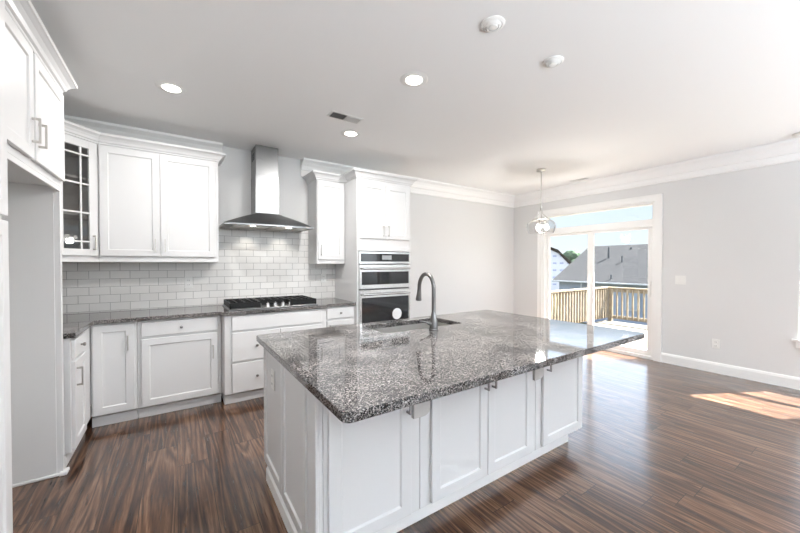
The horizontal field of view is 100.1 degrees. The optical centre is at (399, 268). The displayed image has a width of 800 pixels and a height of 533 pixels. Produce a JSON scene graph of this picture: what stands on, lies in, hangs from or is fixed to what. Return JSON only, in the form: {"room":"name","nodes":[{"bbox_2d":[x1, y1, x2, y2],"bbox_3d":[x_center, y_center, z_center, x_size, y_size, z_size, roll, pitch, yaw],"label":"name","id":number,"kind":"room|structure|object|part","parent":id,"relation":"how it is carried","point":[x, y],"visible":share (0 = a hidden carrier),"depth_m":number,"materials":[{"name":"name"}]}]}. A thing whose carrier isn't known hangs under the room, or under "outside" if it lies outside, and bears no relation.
{"room":"kitchen","nodes":[
{"label":"kitchen","id":0,"kind":"room"},
{"bbox_2d":[271,369,274,390],"bbox_3d":[-0.762,0.666,2.005,0.009,0.115,0.070,-1,1,-34],"label":"wall outlet","id":1,"kind":"object","parent":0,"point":[272,370],"visible":1,"depth_m":1.99,"materials":[{"name":"white plastic"}]},
{"bbox_2d":[62,146,513,399],"bbox_3d":[-0.600,-0.052,4.922,7.175,2.740,0.149,-1,1,-34],"label":"wall","id":2,"kind":"structure","parent":0,"point":[467,247],"depth_m":4.27,"materials":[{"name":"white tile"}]},
{"bbox_2d":[61,120,99,261],"bbox_3d":[-2.967,-0.629,2.854,0.649,1.148,0.654,-1,1,-34],"label":"upper cabinet","id":3,"kind":"object","parent":2,"relation":"attached to","point":[79,191],"visible":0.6,"depth_m":2.96,"materials":[{"name":"white paint"}]},
{"bbox_2d":[63,173,87,186],"bbox_3d":[-2.989,-0.784,2.854,0.565,0.018,0.575,-1,1,-34],"label":"shelf","id":4,"kind":"object","parent":3,"relation":"attached to","point":[67,176],"depth_m":2.96,"materials":[{"name":"grey wood"}]},
{"bbox_2d":[63,212,87,219],"bbox_3d":[-2.989,-0.465,2.858,0.565,0.018,0.575,-1,1,-34],"label":"shelf","id":5,"kind":"object","parent":3,"relation":"attached to","point":[66,215],"depth_m":2.94,"materials":[{"name":"grey"}]},
{"bbox_3d":[-2.729,-1.159,2.798,0.070,0.088,0.424,0,1,11],"label":"crown moulding","id":6,"kind":"part","parent":3,"relation":"part of","materials":[{"name":"white paint"}]},
{"bbox_3d":[-2.697,-0.227,2.961,0.034,0.128,0.009,0,1,11],"label":"handle","id":7,"kind":"part","parent":3,"relation":"part of","materials":[{"name":"silver metal"}]},
{"bbox_2d":[64,115,222,165],"bbox_3d":[-0.418,-1.244,-0.079,1.654,0.223,8.358,-1,1,-34],"label":"trim","id":8,"kind":"structure","parent":2,"relation":"attached to","point":[99,126],"depth_m":3.39,"materials":[{"name":"white paint"}]},
{"bbox_2d":[98,133,225,261],"bbox_3d":[-2.366,-0.637,3.412,1.028,1.148,0.397,-1,1,-34],"label":"upper cabinet","id":9,"kind":"object","parent":2,"relation":"attached to","point":[154,205],"visible":0.99,"depth_m":3.24,"materials":[{"name":"white paint"}]},
{"bbox_3d":[-2.523,-0.612,3.140,0.441,0.995,0.020,-1,1,-34],"label":"door","id":10,"kind":"part","parent":9,"relation":"part of","materials":[{"name":"white paint"}]},
{"bbox_3d":[-2.366,-1.167,3.405,1.028,0.088,0.397,-1,1,-34],"label":"crown moulding","id":11,"kind":"part","parent":9,"relation":"part of","materials":[{"name":"white paint"}]},
{"bbox_3d":[-2.139,-0.615,3.397,0.471,0.995,0.020,-1,1,-34],"label":"door","id":12,"kind":"part","parent":9,"relation":"part of","materials":[{"name":"white paint"}]},
{"bbox_2d":[185,277,192,287],"bbox_3d":[-2.321,0.156,3.678,0.075,0.118,0.009,-1,1,-34],"label":"wall outlet","id":13,"kind":"object","parent":2,"relation":"attached to","point":[188,280],"visible":1,"depth_m":3.68,"materials":[{"name":"white plastic"}]},
{"bbox_2d":[219,145,313,231],"bbox_3d":[-1.539,-0.934,3.891,0.950,0.946,0.500,-1,1,-34],"label":"range hood","id":14,"kind":"object","parent":2,"relation":"attached to","point":[264,215],"visible":1,"depth_m":3.85,"materials":[{"name":"silver metal"}]},
{"bbox_2d":[321,274,325,282],"bbox_3d":[-1.036,0.133,4.537,0.075,0.118,0.009,-1,1,-34],"label":"wall outlet","id":15,"kind":"object","parent":2,"relation":"attached to","point":[323,276],"visible":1,"depth_m":4.53,"materials":[{"name":"white plastic"}]},
{"bbox_2d":[303,170,344,263],"bbox_3d":[-0.976,-0.627,4.342,0.442,1.135,0.397,-1,1,-34],"label":"upper cabinet","id":16,"kind":"object","parent":2,"relation":"attached to","point":[326,241],"visible":1,"depth_m":4.24,"materials":[{"name":"white paint"}]},
{"bbox_3d":[-1.010,-1.149,4.312,0.360,0.090,0.397,-1,1,-34],"label":"crown moulding","id":17,"kind":"part","parent":16,"relation":"part of","materials":[{"name":"white paint"}]},
{"bbox_3d":[-0.873,-0.601,4.244,0.340,0.975,0.020,-1,1,-34],"label":"door","id":18,"kind":"part","parent":16,"relation":"part of","materials":[{"name":"white paint"}]},
{"bbox_2d":[12,350,799,532],"bbox_3d":[1.760,1.424,1.412,7.175,0.120,8.640,-1,1,-34],"label":"floor","id":19,"kind":"structure","parent":0,"point":[658,447],"depth_m":2.19,"materials":[{"name":"brown wood"}]},
{"bbox_2d":[0,0,12,532],"bbox_3d":[-1.466,0.121,0.647,0.698,2.505,1.203,-1,1,-34],"label":"pantry cabinet","id":20,"kind":"object","parent":19,"relation":"on","point":[6,506],"visible":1,"depth_m":1.28,"materials":[{"name":"white paint"}]},
{"bbox_3d":[-1.377,-0.662,1.054,0.020,0.920,0.593,-1,1,-34],"label":"door","id":21,"kind":"part","parent":20,"relation":"part of","materials":[{"name":"white paint"}]},
{"bbox_3d":[-1.377,0.537,1.069,0.020,1.438,0.593,-1,1,-34],"label":"door","id":22,"kind":"part","parent":20,"relation":"part of","materials":[{"name":"white paint"}]},
{"bbox_2d":[1,0,77,487],"bbox_3d":[-2.151,0.062,1.636,0.658,2.598,1.200,-1,1,-34],"label":"tall cabinet","id":23,"kind":"object","parent":19,"relation":"on","point":[37,75],"visible":0.96,"depth_m":2.09,"materials":[{"name":"white paint"}]},
{"bbox_3d":[-1.752,-0.843,1.503,0.020,0.560,0.535,-1,1,-34],"label":"door","id":24,"kind":"part","parent":23,"relation":"part of","materials":[{"name":"white paint"}]},
{"bbox_3d":[-2.466,0.426,2.018,0.553,1.821,0.008,-1,1,-34],"label":"panel","id":25,"kind":"part","parent":23,"relation":"part of","materials":[{"name":"white paint"}]},
{"bbox_3d":[-1.858,-0.706,1.714,0.034,0.128,0.009,-1,1,-34],"label":"handle","id":26,"kind":"part","parent":23,"relation":"part of","materials":[{"name":"silver metal"}]},
{"bbox_3d":[-2.451,1.344,2.055,0.605,0.022,0.072,-1,1,-34],"label":"shoe moulding","id":27,"kind":"part","parent":23,"relation":"part of","materials":[{"name":"white paint"}]},
{"bbox_3d":[-2.013,-1.192,1.712,0.325,0.093,1.200,-1,1,-34],"label":"crown moulding","id":28,"kind":"part","parent":23,"relation":"part of","materials":[{"name":"white paint"}]},
{"bbox_3d":[-1.914,-0.707,1.797,0.034,0.128,0.009,-1,1,-34],"label":"handle","id":29,"kind":"part","parent":23,"relation":"part of","materials":[{"name":"silver metal"}]},
{"bbox_3d":[-2.067,-0.849,1.975,0.020,0.560,0.540,-1,1,-34],"label":"door","id":30,"kind":"part","parent":23,"relation":"part of","materials":[{"name":"white paint"}]},
{"bbox_2d":[63,332,86,467],"bbox_3d":[-2.569,0.913,2.276,0.662,0.878,0.377,-1,1,-34],"label":"base cabinet","id":31,"kind":"object","parent":19,"relation":"on","point":[74,357],"visible":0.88,"depth_m":2.30,"materials":[{"name":"white paint"}]},
{"bbox_3d":[-2.329,0.552,2.429,0.020,0.127,0.335,-1,1,-34],"label":"drawer","id":32,"kind":"part","parent":31,"relation":"part of","materials":[{"name":"white paint"}]},
{"bbox_3d":[-2.329,0.938,2.434,0.020,0.600,0.335,-1,1,-34],"label":"door","id":33,"kind":"part","parent":31,"relation":"part of","materials":[{"name":"white paint"}]},
{"bbox_3d":[-2.235,0.751,2.341,0.034,0.128,0.009,-1,1,-34],"label":"handle","id":34,"kind":"part","parent":31,"relation":"part of","materials":[{"name":"silver metal"}]},
{"bbox_2d":[63,298,355,338],"bbox_3d":[-1.814,0.443,3.284,3.028,0.035,1.236,-1,1,-34],"label":"countertop","id":35,"kind":"structure","parent":31,"relation":"on","point":[74,324],"depth_m":3.17,"materials":[{"name":"stone"}]},
{"bbox_2d":[223,295,317,310],"bbox_3d":[-1.467,0.380,3.800,0.920,0.075,0.540,-1,1,-34],"label":"gas cooktop","id":36,"kind":"object","parent":35,"relation":"in","point":[298,300],"visible":1,"depth_m":3.69,"materials":[{"name":"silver metal"}]},
{"bbox_3d":[-1.467,0.412,3.801,0.920,0.012,0.540,-1,1,-34],"label":"plate","id":37,"kind":"part","parent":36,"relation":"part of","materials":[{"name":"silver metal"}]},
{"bbox_2d":[83,328,90,422],"bbox_3d":[-2.764,0.910,2.520,0.608,0.878,0.240,-1,1,-34],"label":"base cabinet","id":38,"kind":"object","parent":19,"relation":"on","point":[87,349],"visible":0.07,"depth_m":2.73,"materials":[{"name":"white paint"}]},
{"bbox_2d":[90,322,138,427],"bbox_3d":[-2.605,0.902,3.108,0.307,0.878,0.662,-1,1,-34],"label":"base cabinet","id":39,"kind":"object","parent":19,"relation":"on","point":[113,346],"visible":0.84,"depth_m":2.87,"materials":[{"name":"white paint"}]},
{"bbox_2d":[137,315,221,417],"bbox_3d":[-2.202,0.899,3.377,0.657,0.878,0.662,-1,1,-34],"label":"base cabinet","id":40,"kind":"object","parent":19,"relation":"on","point":[179,359],"visible":0.96,"depth_m":3.12,"materials":[{"name":"white paint"}]},
{"bbox_3d":[-2.045,0.542,3.133,0.595,0.127,0.020,-1,1,-34],"label":"drawer","id":41,"kind":"part","parent":40,"relation":"part of","materials":[{"name":"white paint"}]},
{"bbox_3d":[-2.045,0.929,3.138,0.595,0.600,0.020,-1,1,-34],"label":"door","id":42,"kind":"part","parent":40,"relation":"part of","materials":[{"name":"white paint"}]},
{"bbox_2d":[221,308,325,404],"bbox_3d":[-1.465,0.893,3.814,1.046,0.878,0.756,-1,1,-34],"label":"base cabinet","id":43,"kind":"object","parent":19,"relation":"on","point":[242,356],"visible":0.44,"depth_m":3.37,"materials":[{"name":"white paint"}]},
{"bbox_3d":[-1.739,0.850,3.294,0.012,0.778,0.100,-1,1,-34],"label":"corner post","id":44,"kind":"part","parent":43,"relation":"part of","materials":[{"name":"white paint"}]},
{"bbox_3d":[-1.457,1.081,3.412,0.454,0.288,0.020,-1,1,-34],"label":"drawer","id":45,"kind":"part","parent":43,"relation":"part of","materials":[{"name":"white paint"}]},
{"bbox_3d":[-1.457,0.775,3.408,0.454,0.285,0.020,-1,1,-34],"label":"drawer","id":46,"kind":"part","parent":43,"relation":"part of","materials":[{"name":"white paint"}]},
{"bbox_3d":[-1.074,0.772,3.664,0.454,0.285,0.020,-1,1,-34],"label":"drawer","id":47,"kind":"part","parent":43,"relation":"part of","materials":[{"name":"white paint"}]},
{"bbox_2d":[264,348,322,532],"bbox_3d":[-0.612,0.918,1.805,0.038,0.880,0.979,-1,1,-34],"label":"island end panel","id":48,"kind":"object","parent":19,"relation":"on","point":[293,439],"visible":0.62,"depth_m":1.67,"materials":[{"name":"white paint"}]},
{"bbox_3d":[-0.768,0.868,2.026,0.016,0.774,0.434,-1,1,-34],"label":"panel","id":49,"kind":"part","parent":48,"relation":"part of","materials":[{"name":"white paint"}]},
{"bbox_3d":[-0.624,1.309,1.812,0.020,0.098,0.798,-1,1,-34],"label":"moulding","id":50,"kind":"part","parent":48,"relation":"part of","materials":[{"name":"white paint"}]},
{"bbox_3d":[-0.532,0.872,1.673,0.016,0.774,0.404,-1,1,-34],"label":"panel","id":51,"kind":"part","parent":48,"relation":"part of","materials":[{"name":"white paint"}]},
{"bbox_3d":[-0.381,0.873,1.448,0.016,0.779,0.129,-1,1,-34],"label":"corner post","id":52,"kind":"part","parent":48,"relation":"part of","materials":[{"name":"white paint"}]},
{"bbox_2d":[326,305,353,326],"bbox_3d":[-0.885,0.887,4.258,0.406,0.878,0.662,-1,1,-34],"label":"base cabinet","id":53,"kind":"object","parent":19,"relation":"on","point":[339,315],"visible":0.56,"depth_m":4.01,"materials":[{"name":"white paint"}]},
{"bbox_3d":[-0.717,0.531,4.021,0.340,0.127,0.020,-1,1,-34],"label":"drawer","id":54,"kind":"part","parent":53,"relation":"part of","materials":[{"name":"white paint"}]},
{"bbox_3d":[-0.717,0.917,4.026,0.340,0.600,0.020,-1,1,-34],"label":"door","id":55,"kind":"part","parent":53,"relation":"part of","materials":[{"name":"white paint"}]},
{"bbox_2d":[322,404,418,532],"bbox_3d":[-0.368,0.918,1.938,0.509,0.878,1.030,-1,1,-34],"label":"base cabinet","id":56,"kind":"object","parent":19,"relation":"on","point":[371,465],"visible":0.42,"depth_m":1.52,"materials":[{"name":"white paint"}]},
{"bbox_3d":[0.043,0.636,1.610,0.009,0.128,0.034,-1,1,-34],"label":"handle","id":57,"kind":"part","parent":56,"relation":"part of","materials":[{"name":"silver metal"}]},
{"bbox_2d":[411,401,429,418],"bbox_3d":[0.170,0.611,1.577,0.104,0.256,0.269,-1,1,-34],"label":"bracket","id":58,"kind":"object","parent":56,"relation":"attached to","point":[419,410],"visible":0.29,"depth_m":1.66,"materials":[{"name":"white wood"}]},
{"bbox_2d":[335,168,417,323],"bbox_3d":[-0.361,0.062,4.553,0.940,2.520,0.748,-1,1,-34],"label":"tall cabinet","id":59,"kind":"object","parent":19,"relation":"on","point":[376,205],"visible":0.52,"depth_m":4.24,"materials":[{"name":"white paint"}]},
{"bbox_3d":[-0.343,-0.715,4.176,0.373,0.685,0.020,-1,1,-34],"label":"door","id":60,"kind":"part","parent":59,"relation":"part of","materials":[{"name":"white paint"}]},
{"bbox_3d":[-0.361,-1.153,4.537,0.940,0.090,0.748,-1,1,-34],"label":"crown moulding","id":61,"kind":"part","parent":59,"relation":"part of","materials":[{"name":"white paint"}]},
{"bbox_2d":[358,251,410,323],"bbox_3d":[-0.323,0.366,4.501,0.756,1.165,0.627,-1,1,-34],"label":"double oven","id":62,"kind":"object","parent":59,"relation":"in","point":[384,277],"visible":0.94,"depth_m":4.25,"materials":[{"name":"grey metal"}]},
{"bbox_3d":[-0.183,0.601,4.294,0.756,0.670,0.030,-1,1,-34],"label":"oven door","id":63,"kind":"part","parent":62,"relation":"part of","materials":[{"name":"silver metal"}]},
{"bbox_3d":[-0.183,0.101,4.288,0.756,0.300,0.030,-1,1,-34],"label":"oven door","id":64,"kind":"part","parent":62,"relation":"part of","materials":[{"name":"silver metal"}]},
{"bbox_3d":[-0.186,-0.134,4.288,0.756,0.150,0.022,-1,1,-34],"label":"control panel","id":65,"kind":"part","parent":62,"relation":"part of","materials":[{"name":"silver metal"}]},
{"bbox_3d":[-0.179,-0.136,4.278,0.716,0.100,0.002,-1,1,-34],"label":"control glass","id":66,"kind":"part","parent":62,"relation":"part of","materials":[{"name":"black glass"}]},
{"bbox_3d":[-0.174,0.614,4.281,0.696,0.505,0.002,-1,1,-34],"label":"door glass","id":67,"kind":"part","parent":62,"relation":"part of","materials":[{"name":"black glass"}]},
{"bbox_3d":[-0.174,0.121,4.274,0.696,0.160,0.002,-1,1,-34],"label":"door glass","id":68,"kind":"part","parent":62,"relation":"part of","materials":[{"name":"black glass"}]},
{"bbox_3d":[-0.162,0.321,4.259,0.696,0.023,0.046,-1,1,-34],"label":"handle","id":69,"kind":"part","parent":62,"relation":"part of","materials":[{"name":"silver metal"}]},
{"bbox_3d":[-0.162,0.001,4.255,0.696,0.023,0.046,-1,1,-34],"label":"handle","id":70,"kind":"part","parent":62,"relation":"part of","materials":[{"name":"silver metal"}]},
{"bbox_3d":[-0.031,-0.718,4.384,0.368,0.685,0.020,-1,1,-34],"label":"door","id":71,"kind":"part","parent":59,"relation":"part of","materials":[{"name":"white paint"}]},
{"bbox_2d":[376,435,567,532],"bbox_3d":[0.468,1.308,2.055,2.011,0.095,0.018,-1,1,-34],"label":"baseboard","id":72,"kind":"structure","parent":19,"relation":"on","point":[431,508],"depth_m":2.00,"materials":[{"name":"white paint"}]},
{"bbox_2d":[419,371,534,508],"bbox_3d":[0.246,0.912,2.348,0.962,0.878,1.030,-1,1,-34],"label":"base cabinet","id":73,"kind":"object","parent":19,"relation":"on","point":[466,436],"visible":0.36,"depth_m":1.89,"materials":[{"name":"white paint"}]},
{"bbox_3d":[0.332,0.850,1.839,0.414,0.716,0.020,-1,1,-34],"label":"door","id":74,"kind":"part","parent":73,"relation":"part of","materials":[{"name":"white paint"}]},
{"bbox_3d":[0.684,0.847,2.074,0.420,0.716,0.020,-1,1,-34],"label":"door","id":75,"kind":"part","parent":73,"relation":"part of","materials":[{"name":"white paint"}]},
{"bbox_2d":[535,356,582,449],"bbox_3d":[0.880,0.907,2.772,0.559,0.878,1.030,-1,1,-34],"label":"base cabinet","id":76,"kind":"object","parent":19,"relation":"on","point":[558,394],"visible":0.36,"depth_m":2.36,"materials":[{"name":"white paint"}]},
{"bbox_2d":[256,310,643,422],"bbox_3d":[0.359,0.456,2.240,2.216,0.035,1.400,-1,1,-34],"label":"countertop","id":77,"kind":"structure","parent":76,"relation":"on","point":[358,372],"depth_m":1.77,"materials":[{"name":"stone"}]},
{"bbox_2d":[373,322,449,332],"bbox_3d":[0.106,0.567,2.597,0.739,0.193,0.361,-1,1,-34],"label":"sink","id":78,"kind":"object","parent":77,"relation":"in","point":[420,325],"visible":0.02,"depth_m":2.76,"materials":[{"name":"silver metal"}]},
{"bbox_2d":[416,272,437,330],"bbox_3d":[0.197,0.231,2.451,0.139,0.409,0.217,0,1,-6],"label":"kitchen faucet","id":79,"kind":"object","parent":77,"relation":"on","point":[433,323],"visible":1,"depth_m":2.37,"materials":[{"name":"grey metal"}]},
{"bbox_3d":[0.192,0.173,2.453,0.029,0.294,0.199,-1,1,-34],"label":"spout","id":80,"kind":"part","parent":79,"relation":"part of","materials":[{"name":"grey metal"}]},
{"bbox_2d":[533,368,543,380],"bbox_3d":[0.977,0.604,2.117,0.100,0.256,0.269,-1,1,-34],"label":"bracket","id":81,"kind":"object","parent":76,"relation":"attached to","point":[538,374],"visible":0.28,"depth_m":2.20,"materials":[{"name":"white wood"}]},
{"bbox_2d":[30,0,799,194],"bbox_3d":[1.760,-1.438,1.375,7.175,0.177,8.640,-1,1,-34],"label":"ceiling","id":82,"kind":"structure","parent":0,"point":[639,84],"depth_m":2.45,"materials":[{"name":"white paint"}]},
{"bbox_2d":[155,81,186,94],"bbox_3d":[-1.761,-1.387,2.582,0.208,0.008,0.208,-1,1,-34],"label":"recessed light","id":83,"kind":"object","parent":82,"relation":"in","point":[167,86],"visible":1,"depth_m":2.57,"materials":[{"name":"white plastic"}]},
{"bbox_2d":[327,110,363,123],"bbox_3d":[-0.505,-1.393,3.103,0.320,0.012,0.140,-1,1,-34],"label":"ceiling vent","id":84,"kind":"object","parent":82,"relation":"in","point":[333,114],"visible":1,"depth_m":3.09,"materials":[{"name":"white plastic"}]},
{"bbox_2d":[330,112,346,119],"bbox_3d":[-0.565,-1.393,3.063,0.136,0.001,0.100,-1,1,-34],"label":"grille","id":85,"kind":"object","parent":84,"relation":"attached to","point":[337,115],"depth_m":3.05,"materials":[{"name":"grey metal"}]},
{"bbox_2d":[344,116,360,123],"bbox_3d":[-0.446,-1.390,3.142,0.129,0.006,0.098,-1,1,-34],"label":"grille","id":86,"kind":"object","parent":84,"relation":"attached to","point":[352,119],"depth_m":3.13,"materials":[{"name":"white plastic"}]},
{"bbox_2d":[341,129,360,136],"bbox_3d":[-0.512,-1.399,3.482,0.208,0.008,0.208,-1,1,-34],"label":"recessed light","id":87,"kind":"object","parent":82,"relation":"in","point":[348,133],"visible":1,"depth_m":3.46,"materials":[{"name":"white plastic"}]},
{"bbox_2d":[400,72,427,86],"bbox_3d":[0.104,-1.386,2.468,0.208,0.008,0.208,-1,1,-34],"label":"recessed light","id":88,"kind":"object","parent":82,"relation":"in","point":[411,79],"visible":1,"depth_m":2.45,"materials":[{"name":"white plastic"}]},
{"bbox_2d":[526,168,555,232],"bbox_3d":[2.032,-0.963,4.824,0.400,0.914,0.400,-1,1,-34],"label":"pendant light","id":89,"kind":"object","parent":82,"relation":"hanging from","point":[541,170],"visible":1,"depth_m":4.79,"materials":[{"name":"silver metal"}]},
{"bbox_3d":[2.032,-1.141,4.822,0.012,0.480,0.012,-1,1,-34],"label":"rod","id":90,"kind":"part","parent":89,"relation":"part of","materials":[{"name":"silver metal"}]},
{"bbox_2d":[569,177,589,181],"bbox_3d":[2.880,-1.422,5.389,0.120,0.012,0.300,-1,1,-34],"label":"ceiling vent","id":91,"kind":"object","parent":82,"relation":"in","point":[585,177],"visible":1,"depth_m":5.36,"materials":[{"name":"white plastic"}]},
{"bbox_2d":[792,132,799,137],"bbox_3d":[4.164,-1.385,3.470,0.140,0.035,0.140,-1,1,-34],"label":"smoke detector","id":92,"kind":"object","parent":82,"relation":"attached to","point":[795,135],"visible":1,"depth_m":3.48,"materials":[{"name":"white plastic"}]},
{"bbox_2d":[513,161,799,377],"bbox_3d":[4.684,-0.032,3.348,0.140,2.740,8.360,-1,1,-34],"label":"wall","id":93,"kind":"structure","parent":0,"point":[734,237],"depth_m":4.16,"materials":[{"name":"white paint"}]},
{"bbox_2d":[301,138,799,207],"bbox_3d":[2.828,-1.272,2.091,4.324,0.223,8.358,-1,1,-34],"label":"trim","id":94,"kind":"structure","parent":93,"relation":"attached to","point":[785,151],"depth_m":4.75,"materials":[{"name":"white paint"}]},
{"bbox_2d":[537,193,662,361],"bbox_3d":[3.195,0.124,5.552,0.168,2.370,1.945,-1,1,-34],"label":"door","id":95,"kind":"structure","parent":93,"relation":"in","point":[654,225],"depth_m":5.21,"materials":[{"name":"white paint"}]},
{"bbox_3d":[2.982,0.319,5.949,0.035,1.876,0.798,-1,1,-34],"label":"sliding panel","id":96,"kind":"part","parent":95,"relation":"part of","materials":[{"name":"clear glass"}]},
{"bbox_3d":[3.413,0.329,5.214,0.035,1.876,0.883,-1,1,-34],"label":"sliding panel","id":97,"kind":"part","parent":95,"relation":"part of","materials":[{"name":"clear glass"}]},
{"bbox_3d":[3.614,0.288,4.849,0.034,0.220,0.024,-1,1,-34],"label":"handle","id":98,"kind":"part","parent":95,"relation":"part of","materials":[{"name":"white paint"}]},
{"bbox_2d":[675,276,685,284],"bbox_3d":[3.800,0.158,4.538,0.010,0.118,0.118,-1,1,-34],"label":"light switch","id":99,"kind":"object","parent":93,"relation":"attached to","point":[678,279],"visible":1,"depth_m":4.54,"materials":[{"name":"white plastic"}]},
{"bbox_2d":[712,339,719,348],"bbox_3d":[4.003,0.957,4.246,0.009,0.118,0.075,-1,1,-34],"label":"wall outlet","id":100,"kind":"object","parent":93,"relation":"attached to","point":[715,342],"visible":1,"depth_m":4.24,"materials":[{"name":"white plastic"}]},
{"bbox_2d":[661,353,799,389],"bbox_3d":[5.307,1.284,2.292,0.016,0.134,5.843,-1,1,-34],"label":"baseboard","id":101,"kind":"structure","parent":93,"relation":"attached to","point":[782,380],"depth_m":4.10,"materials":[{"name":"white paint"}]},
{"bbox_2d":[791,319,799,347],"bbox_3d":[4.636,0.043,3.372,0.155,1.670,0.880,-1,1,-34],"label":"window","id":102,"kind":"structure","parent":93,"relation":"in","point":[797,341],"depth_m":3.69,"materials":[{"name":"white paint"}]},
{"label":"outside","id":103,"kind":"structure","parent":0,"visible":0},
{"bbox_3d":[46.767,3.729,61.399,134.050,0.300,170.000,-1,1,-34],"label":"ground","id":104,"kind":"structure","parent":103,"visible":0},
{"bbox_2d":[550,247,571,290],"bbox_3d":[19.258,0.004,53.697,15.000,7.350,9.400,0,1,25],"label":"house","id":105,"kind":"structure","parent":104,"relation":"on","point":[559,262],"depth_m":47.49,"materials":[{"name":"white"}]},
{"bbox_2d":[563,250,579,261],"bbox_3d":[29.711,0.159,59.418,4.870,6.890,5.056,0,1,18],"label":"tree","id":106,"kind":"object","parent":104,"relation":"on","point":[571,255],"visible":0.16,"depth_m":57.48,"materials":[{"name":"green plant"}]},
{"bbox_2d":[551,244,647,324],"bbox_3d":[25.062,1.175,17.677,11.500,5.949,29.500,-1,1,-34],"label":"house","id":107,"kind":"structure","parent":104,"relation":"on","point":[626,266],"depth_m":24.87,"materials":[{"name":"grey"}]},
{"bbox_3d":[15.494,2.139,22.359,0.013,1.200,0.720,-1,1,-34],"label":"pane","id":108,"kind":"part","parent":107,"relation":"part of","materials":[{"name":"glass"}]},
{"bbox_2d":[594,320,646,349],"bbox_3d":[5.524,2.898,6.017,4.170,2.809,5.400,-1,1,-34],"label":"deck","id":109,"kind":"object","parent":104,"relation":"on","point":[642,343],"visible":0.12,"depth_m":8.29,"materials":[{"name":"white wood"}]},
{"bbox_2d":[550,287,607,322],"bbox_3d":[4.007,0.994,8.179,3.980,0.942,0.180,-1,1,-34],"label":"deck railing","id":110,"kind":"object","parent":109,"relation":"on","point":[561,301],"visible":0.5,"depth_m":8.32,"materials":[{"name":"brown wood"}]},
{"bbox_3d":[4.019,0.542,8.156,3.980,0.037,0.140,-1,1,-34],"label":"cap rail","id":111,"kind":"part","parent":110,"relation":"part of","materials":[{"name":"brown wood"}]},
{"bbox_2d":[606,287,647,322],"bbox_3d":[7.210,1.007,7.150,0.180,0.942,5.350,-1,1,-34],"label":"deck railing","id":112,"kind":"object","parent":109,"relation":"on","point":[609,291],"visible":0.29,"depth_m":8.92,"materials":[{"name":"brown wood"}]},
{"bbox_3d":[5.838,0.998,9.283,0.090,0.904,0.090,-1,1,-34],"label":"post","id":113,"kind":"part","parent":112,"relation":"part of","materials":[{"name":"brown wood"}]},
{"bbox_3d":[7.193,1.349,7.144,0.038,0.089,5.250,-1,1,-34],"label":"rail","id":114,"kind":"part","parent":112,"relation":"part of","materials":[{"name":"brown wood"}]},
{"bbox_3d":[7.193,0.619,7.134,0.038,0.089,5.250,-1,1,-34],"label":"rail","id":115,"kind":"part","parent":112,"relation":"part of","materials":[{"name":"brown wood"}]},
{"bbox_3d":[7.193,0.555,7.133,0.140,0.037,5.350,-1,1,-34],"label":"cap rail","id":116,"kind":"part","parent":112,"relation":"part of","materials":[{"name":"brown wood"}]}
]}

